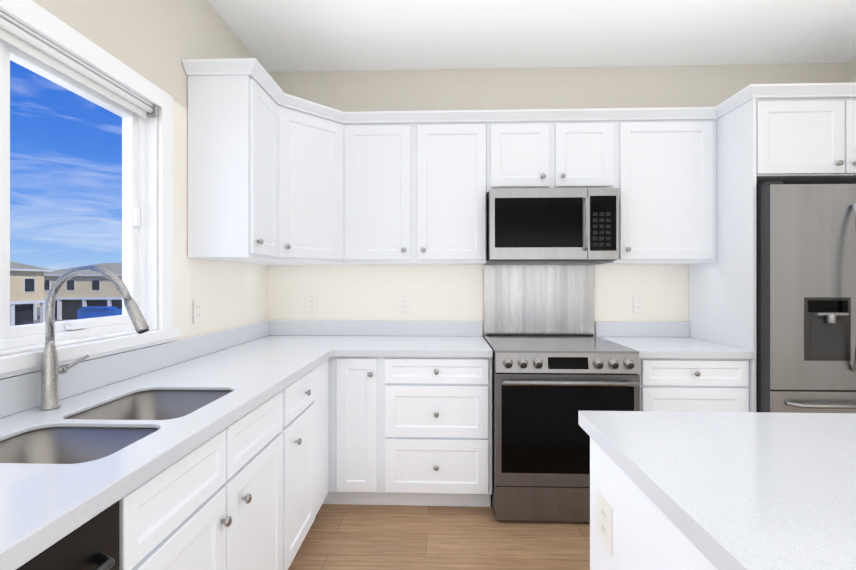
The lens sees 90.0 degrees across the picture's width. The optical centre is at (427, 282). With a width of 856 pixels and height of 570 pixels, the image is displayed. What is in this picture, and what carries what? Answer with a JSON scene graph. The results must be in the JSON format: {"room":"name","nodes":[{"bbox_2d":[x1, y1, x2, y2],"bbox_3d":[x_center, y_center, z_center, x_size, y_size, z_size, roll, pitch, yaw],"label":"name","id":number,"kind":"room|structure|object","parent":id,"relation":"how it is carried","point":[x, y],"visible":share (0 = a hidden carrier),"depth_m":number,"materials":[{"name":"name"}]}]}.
{"room":"kitchen","nodes":[
{"label":"kitchen","id":0,"kind":"room"},
{"bbox_2d":[0,0,266,355],"bbox_3d":[-1.307,-0.095,-0.190,0.150,2.760,6.400,0,0,2],"label":"wall","id":1,"kind":"structure","parent":0,"point":[155,42],"depth_m":2.02,"materials":[{"name":"paint"}]},
{"bbox_2d":[0,0,179,378],"bbox_3d":[-1.241,-0.283,1.208,0.189,1.093,1.470,0,0,2],"label":"window unit","id":2,"kind":"structure","parent":1,"relation":"in","point":[25,47],"depth_m":1.59,"materials":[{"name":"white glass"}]},
{"bbox_2d":[193,299,202,323],"bbox_3d":[-1.149,0.146,2.140,0.006,0.116,0.072,0,0,2],"label":"electrical outlet plate","id":3,"kind":"object","parent":1,"relation":"attached to","point":[197,304],"depth_m":2.13,"materials":[{"name":"white plastic"}]},
{"bbox_2d":[182,58,281,261],"bbox_3d":[-0.992,-0.584,2.221,0.317,0.929,0.340,0,0,2],"label":"upper cabinet","id":4,"kind":"object","parent":1,"relation":"attached to","point":[235,128],"depth_m":2.05,"materials":[{"name":"white wood"}]},
{"bbox_2d":[288,501,589,569],"bbox_3d":[0.732,1.325,-0.257,4.230,0.080,6.700,0,0,2],"label":"floor","id":5,"kind":"structure","parent":0,"point":[368,537],"depth_m":2.12,"materials":[{"name":"brown wood"}]},
{"bbox_2d":[16,500,118,569],"bbox_3d":[-0.860,0.851,0.538,0.598,0.869,0.601,0,0,2],"label":"dishwasher","id":6,"kind":"object","parent":5,"relation":"on","point":[92,543],"visible":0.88,"depth_m":0.75,"materials":[{"name":"black metal"}]},
{"bbox_2d":[127,366,318,569],"bbox_3d":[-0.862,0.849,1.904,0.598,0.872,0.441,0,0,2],"label":"base cabinet","id":7,"kind":"object","parent":5,"relation":"on","point":[256,488],"depth_m":1.34,"materials":[{"name":"white wood"}]},
{"bbox_2d":[0,266,355,569],"bbox_3d":[-0.869,0.275,1.185,0.630,0.638,3.615,0,0,2],"label":"countertop","id":8,"kind":"structure","parent":7,"relation":"on","point":[82,442],"depth_m":1.24,"materials":[{"name":"white stone"}]},
{"bbox_2d":[39,266,148,410],"bbox_3d":[-0.976,0.161,1.297,0.319,0.420,0.131,0,0,2],"label":"faucet","id":9,"kind":"object","parent":8,"relation":"on","point":[51,370],"depth_m":1.25,"materials":[{"name":"silver metal"}]},
{"bbox_2d":[0,390,231,463],"bbox_3d":[-0.849,0.458,1.200,0.401,0.273,0.694,0,0,2],"label":"sink","id":10,"kind":"object","parent":8,"relation":"in","point":[107,429],"depth_m":1.13,"materials":[{"name":"grey metal"}]},
{"bbox_2d":[319,357,330,508],"bbox_3d":[-0.851,0.848,2.260,0.598,0.872,0.270,0,0,2],"label":"base cabinet","id":11,"kind":"object","parent":5,"relation":"on","point":[324,368],"depth_m":2.31,"materials":[{"name":"white wood"}]},
{"bbox_2d":[331,357,382,504],"bbox_3d":[-0.405,0.848,2.680,0.304,0.872,0.596,0,0,2],"label":"base cabinet","id":12,"kind":"object","parent":5,"relation":"on","point":[356,382],"depth_m":2.39,"materials":[{"name":"white wood"}]},
{"bbox_2d":[336,321,492,356],"bbox_3d":[-0.071,0.339,2.647,0.868,0.144,0.639,0,0,2],"label":"countertop","id":13,"kind":"structure","parent":12,"relation":"on","point":[358,338],"depth_m":2.78,"materials":[{"name":"white stone"}]},
{"bbox_2d":[383,357,491,506],"bbox_3d":[0.056,0.848,2.665,0.618,0.872,0.596,0,0,2],"label":"base cabinet","id":14,"kind":"object","parent":5,"relation":"on","point":[437,411],"depth_m":2.37,"materials":[{"name":"white wood"}]},
{"bbox_2d":[483,334,640,521],"bbox_3d":[0.746,0.818,2.558,0.757,0.934,0.722,0,0,2],"label":"range","id":15,"kind":"object","parent":5,"relation":"on","point":[546,388],"visible":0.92,"depth_m":2.26,"materials":[{"name":"silver metal"}]},
{"bbox_2d":[585,431,713,569],"bbox_3d":[0.961,0.849,-0.024,1.106,0.873,2.420,0,0,2],"label":"kitchen island","id":16,"kind":"object","parent":5,"relation":"on","point":[627,532],"depth_m":0.96,"materials":[{"name":"wood"}]},
{"bbox_2d":[578,411,855,569],"bbox_3d":[1.094,0.392,-0.026,1.400,0.040,2.484,0,0,2],"label":"island countertop","id":17,"kind":"structure","parent":16,"relation":"on","point":[746,490],"depth_m":0.82,"materials":[{"name":"white stone"}]},
{"bbox_2d":[639,358,748,411],"bbox_3d":[1.445,0.848,2.620,0.628,0.872,0.596,0,0,2],"label":"base cabinet","id":18,"kind":"object","parent":5,"relation":"on","point":[666,384],"depth_m":2.33,"materials":[{"name":"white wood"}]},
{"bbox_2d":[595,321,753,358],"bbox_3d":[1.446,0.338,2.611,0.623,0.142,0.612,0,0,2],"label":"countertop","id":19,"kind":"structure","parent":18,"relation":"on","point":[652,339],"depth_m":2.68,"materials":[{"name":"white stone"}]},
{"bbox_2d":[756,181,855,412],"bbox_3d":[2.242,0.377,2.499,0.912,1.817,0.732,0,0,2],"label":"fridge","id":20,"kind":"object","parent":5,"relation":"on","point":[805,298],"visible":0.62,"depth_m":2.21,"materials":[{"name":"silver metal"}]},
{"bbox_2d":[208,0,855,71],"bbox_3d":[0.732,-1.514,-0.257,4.230,0.080,6.700,0,0,2],"label":"ceiling","id":21,"kind":"structure","parent":0,"point":[314,35],"depth_m":2.53,"materials":[{"name":"paint"}]},
{"bbox_2d":[267,63,844,337],"bbox_3d":[0.839,-0.095,3.016,4.230,2.760,0.150,0,0,2],"label":"wall","id":22,"kind":"structure","parent":0,"point":[375,292],"depth_m":2.96,"materials":[{"name":"paint"}]},
{"bbox_2d":[240,258,345,264],"bbox_3d":[-0.832,-0.585,2.689,0.606,0.929,0.607,0,0,2],"label":"upper cabinet","id":23,"kind":"object","parent":22,"relation":"attached to","point":[285,261],"depth_m":2.59,"materials":[{"name":"white wood"}]},
{"bbox_2d":[306,295,316,311],"bbox_3d":[-0.813,0.149,2.989,0.072,0.116,0.006,0,0,2],"label":"electrical outlet plate","id":24,"kind":"object","parent":22,"relation":"attached to","point":[311,303],"depth_m":2.99,"materials":[{"name":"white plastic"}]},
{"bbox_2d":[282,91,345,261],"bbox_3d":[-0.682,-0.595,2.527,0.308,0.909,0.307,0,0,2],"label":"upper cabinet","id":25,"kind":"object","parent":22,"relation":"attached to","point":[287,179],"depth_m":2.53,"materials":[{"name":"white wood"}]},
{"bbox_2d":[399,296,408,311],"bbox_3d":[-0.167,0.149,2.968,0.072,0.116,0.006,0,0,2],"label":"electrical outlet plate","id":26,"kind":"object","parent":22,"relation":"attached to","point":[403,300],"depth_m":2.97,"materials":[{"name":"white plastic"}]},
{"bbox_2d":[346,118,489,264],"bbox_3d":[-0.078,-0.558,2.810,0.891,0.875,0.317,0,0,2],"label":"upper cabinet","id":27,"kind":"object","parent":22,"relation":"attached to","point":[416,187],"depth_m":2.65,"materials":[{"name":"white wood"}]},
{"bbox_2d":[484,265,593,334],"bbox_3d":[0.759,0.119,2.934,0.751,0.479,0.013,0,0,2],"label":"backsplash","id":28,"kind":"structure","parent":22,"relation":"attached to","point":[538,299],"depth_m":2.93,"materials":[{"name":"silver metal"}]},
{"bbox_2d":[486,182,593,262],"bbox_3d":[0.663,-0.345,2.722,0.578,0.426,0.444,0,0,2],"label":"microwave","id":29,"kind":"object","parent":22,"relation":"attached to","point":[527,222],"depth_m":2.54,"materials":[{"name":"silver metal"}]},
{"bbox_2d":[486,188,618,262],"bbox_3d":[0.754,-0.343,2.719,0.760,0.430,0.444,0,0,2],"label":"microwave","id":30,"kind":"object","parent":22,"relation":"attached to","point":[526,225],"depth_m":2.54,"materials":[{"name":"silver metal"}]},
{"bbox_2d":[490,114,617,181],"bbox_3d":[0.755,-0.778,2.782,0.775,0.435,0.317,0,0,2],"label":"upper cabinet","id":31,"kind":"object","parent":22,"relation":"attached to","point":[547,149],"depth_m":2.63,"materials":[{"name":"white wood"}]},
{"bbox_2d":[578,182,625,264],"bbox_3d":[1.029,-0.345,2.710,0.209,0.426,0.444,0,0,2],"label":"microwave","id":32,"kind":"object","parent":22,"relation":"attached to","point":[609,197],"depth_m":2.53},
{"bbox_2d":[633,296,643,312],"bbox_3d":[1.436,0.149,2.916,0.072,0.116,0.006,0,0,2],"label":"electrical outlet plate","id":33,"kind":"object","parent":22,"relation":"attached to","point":[638,301],"depth_m":2.91,"materials":[{"name":"white plastic"}]},
{"bbox_2d":[606,114,721,265],"bbox_3d":[1.454,-0.558,2.760,0.621,0.875,0.317,0,0,2],"label":"upper cabinet","id":34,"kind":"object","parent":22,"relation":"attached to","point":[670,165],"depth_m":2.61,"materials":[{"name":"white wood"}]},
{"bbox_2d":[710,83,855,197],"bbox_3d":[2.245,-0.813,2.591,0.929,0.472,0.602,0,0,2],"label":"upper cabinet","id":35,"kind":"object","parent":22,"relation":"attached to","point":[789,141],"depth_m":2.31,"materials":[{"name":"white wood"}]},
{"bbox_2d":[845,57,855,97],"bbox_3d":[2.771,-0.094,-0.323,0.150,2.760,6.400,0,0,2],"label":"wall","id":36,"kind":"structure","parent":0,"point":[850,71],"depth_m":2.83,"materials":[{"name":"paint"}]},
{"label":"outside","id":37,"kind":"structure","parent":0,"visible":0},
{"bbox_2d":[33,307,65,323],"bbox_3d":[-78.825,5.020,72.578,157.850,0.100,260.000,0,0,2],"label":"ground","id":38,"kind":"structure","parent":37,"point":[37,320],"depth_m":55.76,"materials":[{"name":"grey concrete"}]},
{"bbox_2d":[10,261,121,325],"bbox_3d":[-56.360,1.021,68.842,74.000,7.900,67.000,0,0,2],"label":"houses","id":39,"kind":"structure","parent":38,"relation":"on","point":[101,282],"depth_m":56.27}
]}

